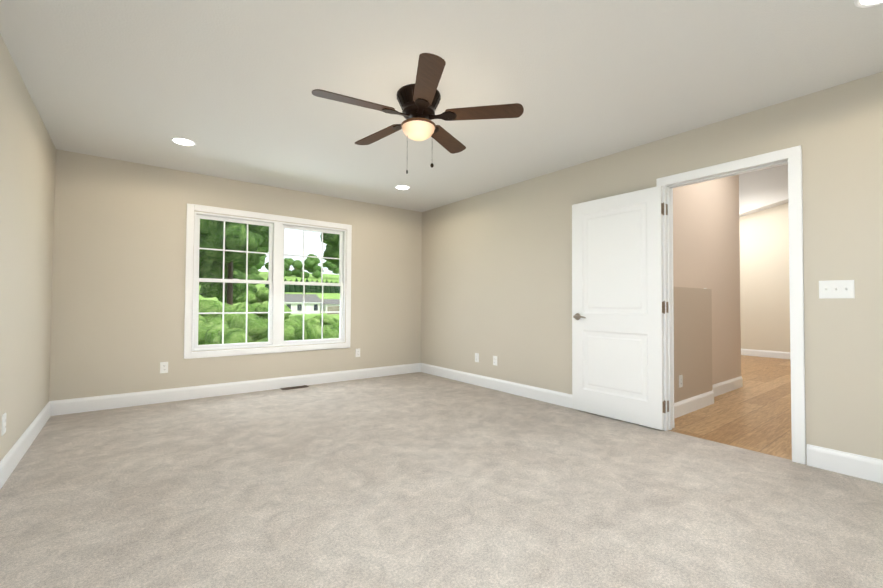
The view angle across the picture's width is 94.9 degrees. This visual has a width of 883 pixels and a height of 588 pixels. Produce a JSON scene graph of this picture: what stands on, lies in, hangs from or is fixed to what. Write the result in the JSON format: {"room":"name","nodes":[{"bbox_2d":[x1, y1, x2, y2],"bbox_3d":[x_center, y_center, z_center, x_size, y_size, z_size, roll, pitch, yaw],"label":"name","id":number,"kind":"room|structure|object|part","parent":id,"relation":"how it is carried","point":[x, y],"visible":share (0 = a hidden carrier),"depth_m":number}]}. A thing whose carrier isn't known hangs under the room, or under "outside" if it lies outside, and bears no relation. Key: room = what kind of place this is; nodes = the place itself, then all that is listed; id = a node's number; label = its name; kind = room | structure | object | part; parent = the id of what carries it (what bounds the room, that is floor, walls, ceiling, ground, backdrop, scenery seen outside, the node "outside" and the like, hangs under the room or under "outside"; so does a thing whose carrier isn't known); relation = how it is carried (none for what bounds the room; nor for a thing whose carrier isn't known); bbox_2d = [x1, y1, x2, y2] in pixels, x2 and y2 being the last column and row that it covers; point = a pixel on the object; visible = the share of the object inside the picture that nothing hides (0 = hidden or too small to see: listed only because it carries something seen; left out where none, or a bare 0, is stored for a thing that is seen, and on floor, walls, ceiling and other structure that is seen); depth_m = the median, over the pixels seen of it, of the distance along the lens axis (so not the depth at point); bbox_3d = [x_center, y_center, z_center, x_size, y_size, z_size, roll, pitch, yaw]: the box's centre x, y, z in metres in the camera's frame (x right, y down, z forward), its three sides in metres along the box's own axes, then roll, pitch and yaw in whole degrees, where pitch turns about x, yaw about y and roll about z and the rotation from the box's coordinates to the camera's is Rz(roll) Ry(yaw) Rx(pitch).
{"room":"empty bedroom","nodes":[
{"label":"empty bedroom","id":0,"kind":"room"},
{"bbox_2d":[0,34,55,460],"bbox_3d":[-1.843,-0.156,1.382,0.120,2.440,6.006,1,-2,-38],"label":"wall","id":1,"kind":"structure","parent":0,"point":[27,171],"depth_m":2.67},
{"bbox_2d":[2,413,6,435],"bbox_3d":[-2.513,0.747,2.331,0.009,0.115,0.070,1,-2,-38],"label":"outlet","id":2,"kind":"object","parent":1,"relation":"attached to","point":[4,423],"visible":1,"depth_m":2.32},
{"bbox_2d":[0,401,51,488],"bbox_3d":[-1.796,0.997,1.397,0.015,0.135,5.766,1,-2,-38],"label":"baseboard","id":3,"kind":"structure","parent":1,"relation":"attached to","point":[15,454],"depth_m":2.71},
{"bbox_2d":[49,149,421,400],"bbox_3d":[-1.919,-0.073,5.036,4.218,2.440,0.120,1,-2,-38],"label":"wall","id":4,"kind":"structure","parent":0,"point":[118,288],"depth_m":4.20},
{"bbox_2d":[160,362,167,372],"bbox_3d":[-2.876,0.763,4.204,0.070,0.115,0.009,1,-2,-38],"label":"electrical outlet","id":5,"kind":"object","parent":4,"relation":"attached to","point":[163,367],"visible":1,"depth_m":4.20},
{"bbox_2d":[52,363,419,415],"bbox_3d":[-1.921,1.077,4.930,4.068,0.135,0.015,1,-2,-38],"label":"baseboard","id":6,"kind":"structure","parent":4,"relation":"attached to","point":[86,404],"depth_m":4.46},
{"bbox_2d":[184,203,351,358],"bbox_3d":[-2.008,-0.123,4.942,1.902,1.665,0.113,1,-2,-38],"label":"window","id":7,"kind":"structure","parent":4,"relation":"in","point":[276,282],"depth_m":4.88},
{"bbox_2d":[355,348,359,356],"bbox_3d":[-1.141,0.803,5.538,0.070,0.115,0.009,1,-2,-38],"label":"electrical outlet","id":8,"kind":"object","parent":4,"relation":"attached to","point":[357,352],"visible":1,"depth_m":5.53},
{"bbox_2d":[0,372,882,587],"bbox_3d":[-0.219,1.162,2.608,4.238,0.120,6.006,1,-2,-38],"label":"floor carpet","id":9,"kind":"object","parent":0,"point":[417,480],"visible":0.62,"depth_m":2.13},
{"bbox_2d":[280,385,308,389],"bbox_3d":[-1.790,1.142,4.948,0.320,0.008,0.107,1,-2,-38],"label":"air vent register","id":10,"kind":"object","parent":9,"relation":"on","point":[295,387],"visible":1,"depth_m":4.94},
{"bbox_2d":[0,0,882,216],"bbox_3d":[2.455,-1.966,4.724,10.940,1.380,6.006,1,-2,-38],"label":"ceiling","id":11,"kind":"structure","parent":0,"point":[227,87],"depth_m":2.50},
{"bbox_2d":[171,137,195,145],"bbox_3d":[-2.252,-1.327,3.540,0.190,0.006,0.190,1,-2,-38],"label":"recessed light","id":12,"kind":"object","parent":11,"relation":"in","point":[182,141],"visible":1,"depth_m":3.53},
{"bbox_2d":[395,185,409,189],"bbox_3d":[-0.471,-1.285,4.898,0.190,0.006,0.190,1,-2,-38],"label":"recessed light","id":13,"kind":"object","parent":11,"relation":"in","point":[402,187],"visible":1,"depth_m":4.90},
{"bbox_2d":[312,53,523,173],"bbox_3d":[-0.194,-1.066,2.717,1.311,0.539,1.305,1,-2,-38],"label":"ceiling fan","id":14,"kind":"object","parent":11,"relation":"attached to","point":[419,99],"visible":1,"depth_m":2.62},
{"bbox_2d":[854,0,882,7],"bbox_3d":[1.969,-1.342,1.802,0.190,0.006,0.190,1,-2,-38],"label":"recessed light","id":15,"kind":"object","parent":11,"relation":"in","point":[864,3],"visible":1,"depth_m":1.87},
{"bbox_2d":[421,72,882,464],"bbox_3d":[1.499,-0.078,3.954,0.120,2.440,5.766,1,-2,-38],"label":"wall","id":16,"kind":"structure","parent":0,"point":[497,272],"depth_m":3.23},
{"bbox_2d":[475,353,478,361],"bbox_3d":[0.450,0.814,5.185,0.009,0.115,0.070,1,-2,-38],"label":"electrical outlet","id":17,"kind":"object","parent":16,"relation":"attached to","point":[476,357],"visible":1,"depth_m":5.18},
{"bbox_2d":[493,356,496,365],"bbox_3d":[0.651,0.809,4.924,0.009,0.115,0.070,1,-2,-38],"label":"electrical outlet","id":18,"kind":"object","parent":16,"relation":"attached to","point":[494,360],"visible":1,"depth_m":4.92},
{"bbox_2d":[420,363,642,425],"bbox_3d":[0.757,1.089,4.771,0.015,0.135,3.460,1,-2,-38],"label":"baseboard","id":19,"kind":"structure","parent":16,"relation":"attached to","point":[545,395],"depth_m":4.79},
{"bbox_2d":[572,186,668,429],"bbox_3d":[1.570,0.114,3.688,0.157,2.020,0.870,1,-2,-38],"label":"door","id":20,"kind":"structure","parent":16,"relation":"in","point":[617,319],"depth_m":3.63},
{"bbox_3d":[1.858,0.111,3.370,0.089,1.747,0.014,1,-2,-38],"label":"door hinges","id":21,"kind":"part","parent":20,"relation":"part of"},
{"bbox_2d":[656,145,805,464],"bbox_3d":[2.160,0.071,3.090,0.152,2.110,0.941,1,-2,-38],"label":"door frame","id":22,"kind":"structure","parent":16,"relation":"attached to","point":[793,155],"depth_m":2.74},
{"bbox_2d":[819,280,854,298],"bbox_3d":[2.486,-0.029,2.554,0.022,0.115,0.162,1,-2,-38],"label":"light switch","id":23,"kind":"object","parent":16,"relation":"attached to","point":[831,289],"visible":1,"depth_m":2.56},
{"bbox_2d":[806,444,882,483],"bbox_3d":[2.784,1.041,2.139,0.015,0.135,1.295,1,-2,-38],"label":"baseboard","id":24,"kind":"structure","parent":16,"relation":"attached to","point":[856,465],"depth_m":2.50},
{"bbox_2d":[673,175,740,402],"bbox_3d":[2.824,-0.690,4.441,2.552,3.700,0.235,1,-2,-38],"label":"wall","id":25,"kind":"structure","parent":0,"point":[707,324],"depth_m":4.46},
{"bbox_2d":[679,375,682,387],"bbox_3d":[2.260,0.824,3.826,0.070,0.115,0.009,1,-2,-38],"label":"outlet","id":26,"kind":"object","parent":25,"relation":"attached to","point":[680,381],"visible":1,"depth_m":3.82},
{"bbox_2d":[674,389,715,418],"bbox_3d":[2.413,1.080,3.935,1.207,0.135,0.015,1,-2,-38],"label":"baseboard","id":27,"kind":"structure","parent":25,"relation":"attached to","point":[690,405],"depth_m":3.98},
{"bbox_2d":[712,376,742,395],"bbox_3d":[3.325,1.104,4.782,1.305,0.135,0.015,1,-2,-38],"label":"baseboard","id":28,"kind":"structure","parent":25,"relation":"attached to","point":[723,387],"depth_m":4.86},
{"bbox_2d":[668,355,791,459],"bbox_3d":[4.116,1.262,5.943,6.702,0.120,6.006,1,-2,-38],"label":"floor","id":29,"kind":"structure","parent":0,"point":[753,413],"depth_m":3.85},
{"bbox_2d":[739,203,789,351],"bbox_3d":[6.736,-0.586,7.991,0.120,3.700,5.760,1,-2,-38],"label":"wall","id":30,"kind":"structure","parent":0,"point":[764,287],"depth_m":8.14},
{"bbox_2d":[741,348,789,358],"bbox_3d":[6.672,1.194,7.909,0.015,0.135,5.700,1,-2,-38],"label":"baseboard","id":31,"kind":"structure","parent":30,"relation":"attached to","point":[749,352],"depth_m":8.12},
{"label":"outside","id":32,"kind":"structure","parent":0,"visible":0},
{"bbox_2d":[199,271,339,320],"bbox_3d":[-51.715,-4.830,132.052,220.000,23.851,260.000,1,-2,-38],"label":"ground","id":33,"kind":"structure","parent":32,"point":[331,277],"depth_m":141.43},
{"bbox_2d":[198,219,339,344],"bbox_3d":[-5.763,-7.890,146.285,241.262,31.151,216.590,1,-2,-38],"label":"trees","id":34,"kind":"object","parent":33,"relation":"on","point":[206,241],"depth_m":22.57},
{"bbox_2d":[284,294,339,314],"bbox_3d":[-24.977,2.331,88.652,21.020,4.500,11.450,1,-2,-38],"label":"house","id":35,"kind":"structure","parent":33,"relation":"on","point":[309,304],"depth_m":84.64}
]}

